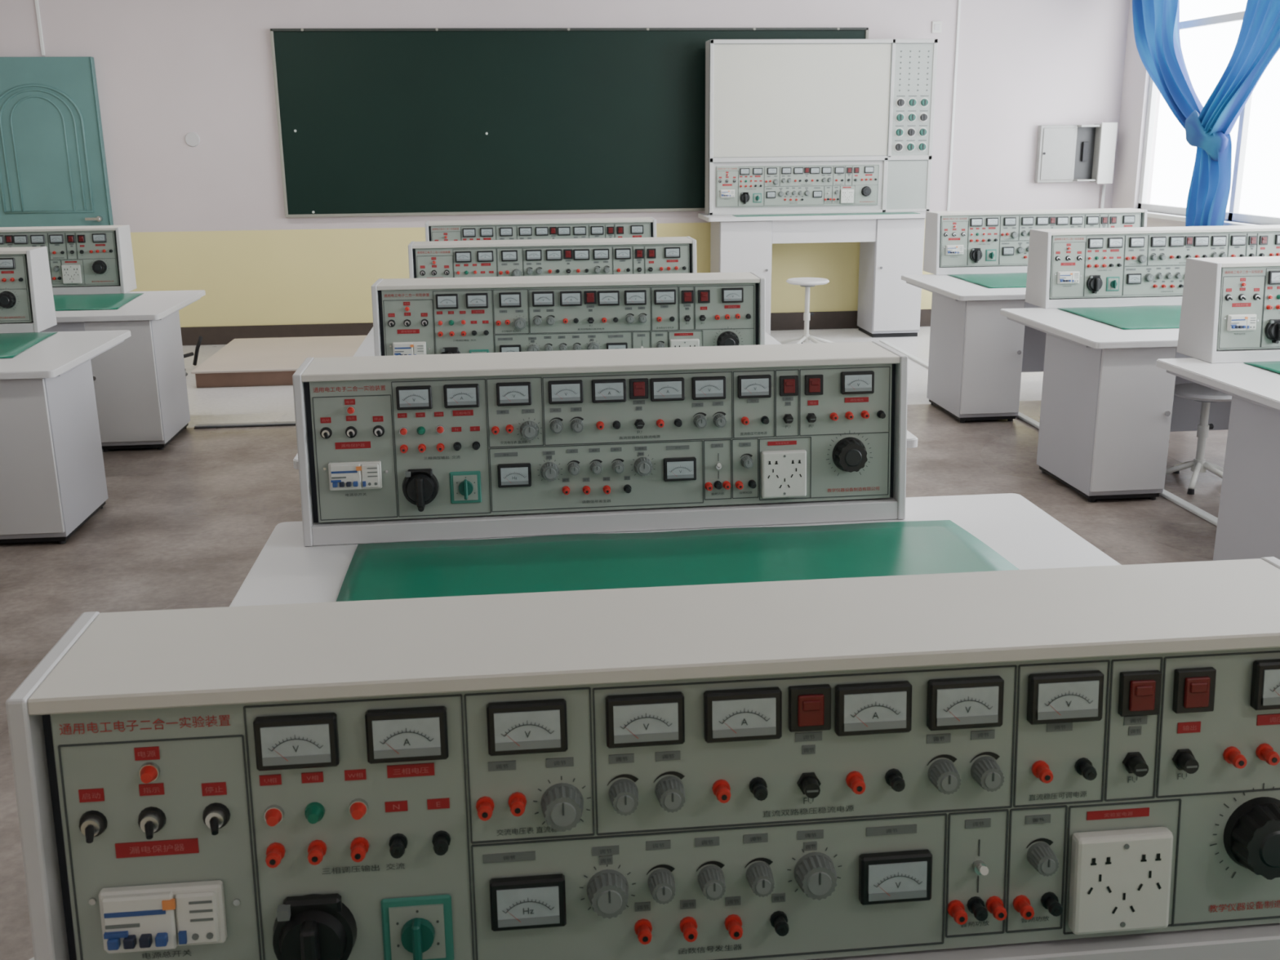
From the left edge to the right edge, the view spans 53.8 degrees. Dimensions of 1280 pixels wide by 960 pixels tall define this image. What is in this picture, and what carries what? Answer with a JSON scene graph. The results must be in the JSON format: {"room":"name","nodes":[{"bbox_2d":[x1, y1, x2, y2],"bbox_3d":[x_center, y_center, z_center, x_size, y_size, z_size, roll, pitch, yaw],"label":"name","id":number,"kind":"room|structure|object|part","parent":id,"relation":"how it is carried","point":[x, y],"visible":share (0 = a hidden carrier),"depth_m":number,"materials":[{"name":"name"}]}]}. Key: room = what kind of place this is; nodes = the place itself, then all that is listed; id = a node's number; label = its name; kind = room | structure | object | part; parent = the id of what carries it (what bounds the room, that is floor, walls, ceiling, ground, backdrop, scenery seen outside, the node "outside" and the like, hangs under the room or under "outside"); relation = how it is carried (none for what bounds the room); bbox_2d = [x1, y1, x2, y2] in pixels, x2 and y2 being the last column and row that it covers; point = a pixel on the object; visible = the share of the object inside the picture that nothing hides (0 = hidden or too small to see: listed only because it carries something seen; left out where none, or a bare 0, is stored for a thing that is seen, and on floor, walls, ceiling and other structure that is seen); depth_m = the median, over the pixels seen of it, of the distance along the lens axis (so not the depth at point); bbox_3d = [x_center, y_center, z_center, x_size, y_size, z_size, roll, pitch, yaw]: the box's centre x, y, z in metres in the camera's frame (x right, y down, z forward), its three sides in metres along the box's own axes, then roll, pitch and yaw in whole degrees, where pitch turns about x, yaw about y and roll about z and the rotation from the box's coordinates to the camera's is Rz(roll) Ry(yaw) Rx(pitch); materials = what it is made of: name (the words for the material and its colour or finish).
{"room":"electronics lab classroom","nodes":[
{"label":"electronics lab classroom","id":0,"kind":"room"},
{"bbox_2d":[0,0,1129,327],"bbox_3d":[-1.171,-2.831,10.258,10.798,3.335,0.138,-2,15,-6],"label":"wall","id":1,"kind":"structure","parent":0,"point":[209,216],"depth_m":10.21,"materials":[{"name":"white paint"}]},
{"bbox_2d":[34,0,44,55],"bbox_3d":[-4.587,-3.776,9.545,0.023,1.070,0.017,-2,15,-6],"label":"trim","id":2,"kind":"structure","parent":1,"relation":"attached to","point":[37,5],"depth_m":9.63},
{"bbox_2d":[0,56,113,226],"bbox_3d":[-4.671,-2.166,9.929,0.951,2.294,0.101,-2,15,-6],"label":"door","id":3,"kind":"structure","parent":1,"relation":"in","point":[53,166],"depth_m":9.81,"materials":[{"name":"teal paint"}]},
{"bbox_2d":[185,132,199,146],"bbox_3d":[-3.535,-2.689,9.959,0.115,0.115,0.014,-2,15,-6],"label":"junction box cover","id":4,"kind":"object","parent":1,"relation":"attached to","point":[192,139],"visible":1,"depth_m":9.95,"materials":[{"name":"white plastic"}]},
{"bbox_2d":[180,309,931,345],"bbox_3d":[-1.147,-1.275,10.606,10.522,0.150,0.014,-2,15,-6],"label":"baseboard","id":5,"kind":"structure","parent":1,"relation":"attached to","point":[833,319],"depth_m":10.45,"materials":[{"name":"brown wood"}]},
{"bbox_2d":[269,27,868,217],"bbox_3d":[-0.500,-2.898,10.212,4.754,1.439,0.051,-2,15,-6],"label":"blackboard","id":6,"kind":"object","parent":1,"relation":"attached to","point":[473,121],"visible":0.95,"depth_m":10.14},
{"bbox_2d":[931,21,942,33],"bbox_3d":[2.432,-3.710,10.330,0.080,0.092,0.018,-2,15,-6],"label":"switch plate","id":7,"kind":"object","parent":1,"relation":"attached to","point":[936,25],"visible":1,"depth_m":10.32,"materials":[{"name":"white plastic"}]},
{"bbox_2d":[946,0,960,211],"bbox_3d":[2.617,-3.023,10.539,0.021,3.186,0.017,-2,15,-6],"label":"trim","id":8,"kind":"structure","parent":1,"relation":"attached to","point":[959,1],"depth_m":10.50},
{"bbox_2d":[1034,122,1117,183],"bbox_3d":[3.681,-2.759,10.654,0.627,0.500,0.150,-2,15,-6],"label":"box","id":9,"kind":"object","parent":1,"relation":"attached to","point":[1066,153],"visible":1,"depth_m":10.65,"materials":[{"name":"grey paint"}]},
{"bbox_2d":[1100,184,1106,208],"bbox_3d":[3.979,-1.958,10.952,0.026,1.184,0.026,4,16,16],"label":"trim","id":10,"kind":"structure","parent":1,"relation":"attached to","point":[1103,185],"depth_m":10.81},
{"bbox_2d":[0,326,1227,959],"bbox_3d":[-0.455,0.578,4.326,10.798,0.115,13.455,-2,15,-6],"label":"floor","id":11,"kind":"structure","parent":0,"point":[184,524],"depth_m":5.66,"materials":[{"name":"stone"}]},
{"bbox_2d":[0,329,130,544],"bbox_3d":[-3.328,-0.189,5.595,1.852,0.747,1.116,-2,15,-6],"label":"workbench","id":12,"kind":"object","parent":11,"relation":"on","point":[53,480],"visible":0.95,"depth_m":5.25,"materials":[{"name":"laminate"}]},
{"bbox_2d":[0,246,57,333],"bbox_3d":[-3.602,-0.901,6.056,1.403,0.388,0.288,-2,15,-6],"label":"console","id":13,"kind":"object","parent":12,"relation":"on","point":[27,304],"visible":1,"depth_m":6.04,"materials":[{"name":"white metal"}]},
{"bbox_2d":[0,332,57,358],"bbox_3d":[-3.419,-0.590,5.635,1.440,0.008,0.736,-2,15,-6],"label":"rubber mat","id":14,"kind":"object","parent":12,"relation":"on","point":[11,344],"visible":1,"depth_m":5.77,"materials":[{"name":"green rubber"}]},
{"bbox_2d":[40,289,205,452],"bbox_3d":[-3.513,-0.622,7.183,1.852,0.747,1.116,-2,15,-6],"label":"workbench","id":15,"kind":"object","parent":11,"relation":"on","point":[140,385],"visible":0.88,"depth_m":6.79,"materials":[{"name":"laminate"}]},
{"bbox_2d":[0,225,136,294],"bbox_3d":[-3.800,-1.309,7.553,1.403,0.388,0.288,-2,15,-6],"label":"console","id":16,"kind":"object","parent":15,"relation":"on","point":[93,259],"visible":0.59,"depth_m":7.51,"materials":[{"name":"grey metal"}]},
{"bbox_2d":[53,293,143,311],"bbox_3d":[-3.594,-1.000,7.134,1.440,0.008,0.736,-2,15,-6],"label":"rubber mat","id":17,"kind":"object","parent":15,"relation":"on","point":[89,301],"visible":0.6,"depth_m":7.19,"materials":[{"name":"green rubber"}]},
{"bbox_2d":[183,335,203,376],"bbox_3d":[-3.333,-0.887,9.104,0.397,0.237,0.506,12,19,37],"label":"pile","id":18,"kind":"object","parent":11,"relation":"on","point":[200,338],"visible":0.25,"depth_m":9.32,"materials":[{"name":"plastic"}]},
{"bbox_2d":[193,421,295,428],"bbox_3d":[-2.045,-0.336,7.471,1.150,0.014,0.060,-2,15,-6],"label":"cable","id":19,"kind":"object","parent":11,"relation":"on","point":[283,423],"visible":0.55,"depth_m":7.43,"materials":[{"name":"plastic"}]},
{"bbox_2d":[191,335,366,387],"bbox_3d":[-1.473,-0.928,9.414,3.312,0.117,1.449,-2,15,-6],"label":"platform","id":20,"kind":"object","parent":11,"relation":"on","point":[249,362],"visible":0.29,"depth_m":9.03,"materials":[{"name":"brown wood"}]},
{"bbox_2d":[352,327,782,356],"bbox_3d":[-0.340,-0.322,5.973,1.852,0.747,1.116,-2,15,-6],"label":"workbench","id":21,"kind":"object","parent":11,"relation":"on","point":[366,348],"visible":0.02,"depth_m":5.57,"materials":[{"name":"laminate"}]},
{"bbox_2d":[408,236,696,278],"bbox_3d":[-0.427,-0.992,6.274,1.403,0.388,0.288,-2,15,-6],"label":"console","id":22,"kind":"object","parent":21,"relation":"on","point":[660,255],"visible":0.44,"depth_m":6.17,"materials":[{"name":"grey metal"}]},
{"bbox_2d":[293,430,917,469],"bbox_3d":[-0.133,0.124,4.340,1.852,0.747,1.116,-2,15,-6],"label":"workbench","id":23,"kind":"object","parent":11,"relation":"on","point":[912,441],"visible":0.08,"depth_m":3.80,"materials":[{"name":"laminate"}]},
{"bbox_2d":[371,271,765,355],"bbox_3d":[-0.252,-0.541,4.624,1.403,0.388,0.288,-2,15,-5],"label":"console","id":24,"kind":"object","parent":23,"relation":"on","point":[521,313],"visible":0.67,"depth_m":4.52,"materials":[{"name":"grey metal"}]},
{"bbox_2d":[229,493,1120,606],"bbox_3d":[0.109,0.573,2.694,1.852,0.747,1.116,-2,15,-6],"label":"workbench","id":25,"kind":"object","parent":11,"relation":"on","point":[286,571],"visible":0.11,"depth_m":2.82,"materials":[{"name":"laminate"}]},
{"bbox_2d":[292,341,907,546],"bbox_3d":[-0.080,-0.096,2.995,1.403,0.388,0.288,-2,15,-6],"label":"console","id":26,"kind":"object","parent":25,"relation":"on","point":[423,447],"visible":1,"depth_m":2.91,"materials":[{"name":"grey metal"}]},
{"bbox_2d":[336,520,1019,601],"bbox_3d":[0.113,0.214,2.572,1.440,0.008,0.736,-2,15,-6],"label":"rubber mat","id":27,"kind":"object","parent":25,"relation":"on","point":[579,562],"visible":0.52,"depth_m":2.73,"materials":[{"name":"green rubber"}]},
{"bbox_2d":[779,277,835,344],"bbox_3d":[1.320,-1.286,9.808,0.487,0.545,0.509,-6,16,-19],"label":"stool","id":28,"kind":"object","parent":11,"relation":"on","point":[807,282],"visible":0.7,"depth_m":9.77,"materials":[{"name":"metal"}]},
{"bbox_2d":[697,211,925,337],"bbox_3d":[1.428,-1.693,10.421,1.840,1.004,0.552,-2,15,-6],"label":"desk","id":29,"kind":"object","parent":11,"relation":"on","point":[891,244],"visible":0.81,"depth_m":10.18,"materials":[{"name":"laminate"}]},
{"bbox_2d":[705,39,937,215],"bbox_3d":[1.453,-2.844,10.187,1.832,1.344,0.266,-2,15,-6],"label":"control panel","id":30,"kind":"object","parent":29,"relation":"on","point":[793,126],"visible":1,"depth_m":10.10,"materials":[{"name":"white metal"}]},
{"bbox_3d":[1.280,-2.376,10.193,1.366,0.344,0.069,-2,15,-6],"label":"instrument panel","id":31,"kind":"part","parent":30,"relation":"part of","materials":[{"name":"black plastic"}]},
{"bbox_2d":[901,274,1046,422],"bbox_3d":[2.663,-0.852,7.795,1.852,0.747,1.116,-2,15,-6],"label":"workbench","id":32,"kind":"object","parent":11,"relation":"on","point":[978,356],"visible":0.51,"depth_m":7.29,"materials":[{"name":"laminate"}]},
{"bbox_2d":[946,272,1026,288],"bbox_3d":[2.724,-1.250,7.817,1.440,0.008,0.736,-2,15,-6],"label":"rubber mat","id":33,"kind":"object","parent":32,"relation":"on","point":[1009,280],"visible":0.27,"depth_m":7.80,"materials":[{"name":"green rubber"}]},
{"bbox_2d":[923,208,1146,275],"bbox_3d":[2.586,-1.562,8.242,1.403,0.388,0.288,-2,15,-6],"label":"console","id":34,"kind":"object","parent":32,"relation":"on","point":[956,242],"visible":0.56,"depth_m":8.13,"materials":[{"name":"grey metal"}]},
{"bbox_2d":[879,339,1217,526],"bbox_3d":[2.395,-0.041,6.231,0.054,0.016,8.280,-2,15,-6],"label":"cover","id":35,"kind":"object","parent":11,"relation":"on","point":[1180,502],"visible":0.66,"depth_m":5.79,"materials":[{"name":"silver metal"}]},
{"bbox_2d":[1000,307,1231,502],"bbox_3d":[2.848,-0.418,6.208,1.852,0.747,1.116,-2,15,-6],"label":"workbench","id":36,"kind":"object","parent":11,"relation":"on","point":[1108,414],"visible":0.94,"depth_m":5.71,"materials":[{"name":"laminate"}]},
{"bbox_2d":[1057,305,1181,329],"bbox_3d":[2.908,-0.820,6.240,1.440,0.008,0.736,-2,15,-6],"label":"rubber mat","id":37,"kind":"object","parent":36,"relation":"on","point":[1142,317],"visible":0.5,"depth_m":6.24,"materials":[{"name":"green rubber"}]},
{"bbox_2d":[1025,224,1279,308],"bbox_3d":[2.782,-1.132,6.667,1.403,0.388,0.288,-2,15,-6],"label":"console","id":38,"kind":"object","parent":36,"relation":"on","point":[1137,266],"visible":0.77,"depth_m":6.56,"materials":[{"name":"grey metal"}]},
{"bbox_2d":[1165,382,1231,494],"bbox_3d":[2.683,-0.206,5.984,0.396,0.459,0.413,-7,17,-22],"label":"stool","id":39,"kind":"object","parent":11,"relation":"on","point":[1193,391],"visible":0.64,"depth_m":5.94,"materials":[{"name":"metal"}]},
{"bbox_2d":[1155,357,1279,560],"bbox_3d":[3.055,-0.016,4.734,1.852,0.747,1.116,-2,15,-6],"label":"workbench","id":40,"kind":"object","parent":11,"relation":"on","point":[1248,527],"visible":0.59,"depth_m":4.57,"materials":[{"name":"laminate"}]},
{"bbox_2d":[1176,256,1279,363],"bbox_3d":[2.930,-0.703,5.098,1.403,0.388,0.288,-2,15,-6],"label":"console","id":41,"kind":"object","parent":40,"relation":"on","point":[1230,312],"visible":1,"depth_m":4.96,"materials":[{"name":"white metal"}]},
{"bbox_2d":[1243,360,1279,373],"bbox_3d":[3.125,-0.394,4.678,1.440,0.008,0.736,-2,15,-6],"label":"rubber mat","id":42,"kind":"object","parent":40,"relation":"on","point":[1274,366],"visible":1,"depth_m":4.90,"materials":[{"name":"green rubber"}]},
{"bbox_3d":[0.284,1.011,1.091,1.852,0.747,1.116,-2,15,-6],"label":"workbench","id":43,"kind":"object","parent":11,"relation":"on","visible":0},
{"bbox_2d":[5,556,1279,959],"bbox_3d":[0.096,0.344,1.384,1.403,0.388,0.288,-2,15,-6],"label":"console","id":44,"kind":"object","parent":43,"relation":"on","point":[1082,762],"visible":1,"depth_m":1.29,"materials":[{"name":"grey metal"}]},
{"bbox_3d":[-0.507,-0.738,7.496,1.852,0.747,1.116,-2,15,-6],"label":"workbench","id":45,"kind":"object","parent":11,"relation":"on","visible":0},
{"bbox_2d":[425,217,656,241],"bbox_3d":[-0.605,-1.408,7.796,1.403,0.388,0.288,-2,15,-6],"label":"console","id":46,"kind":"object","parent":45,"relation":"on","point":[634,227],"visible":0.21,"depth_m":7.68,"materials":[{"name":"grey metal"}]},
{"bbox_2d":[1111,0,1264,226],"bbox_3d":[4.829,-1.283,4.396,0.138,3.335,13.179,-2,15,-6],"label":"wall","id":47,"kind":"structure","parent":0,"point":[1135,83],"depth_m":10.48,"materials":[{"name":"white paint"}]},
{"bbox_2d":[1132,0,1279,226],"bbox_3d":[4.048,-2.747,9.029,0.201,2.607,2.990,-2,15,-6],"label":"curtain","id":48,"kind":"object","parent":47,"relation":"hanging from","point":[1208,128],"visible":0.88,"depth_m":8.98,"materials":[{"name":"fabric"}]},
{"bbox_2d":[1137,10,1279,226],"bbox_3d":[4.228,-2.921,9.193,0.150,2.058,2.300,-2,15,-6],"label":"window","id":49,"kind":"structure","parent":47,"relation":"in","point":[1233,215],"depth_m":9.28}
]}

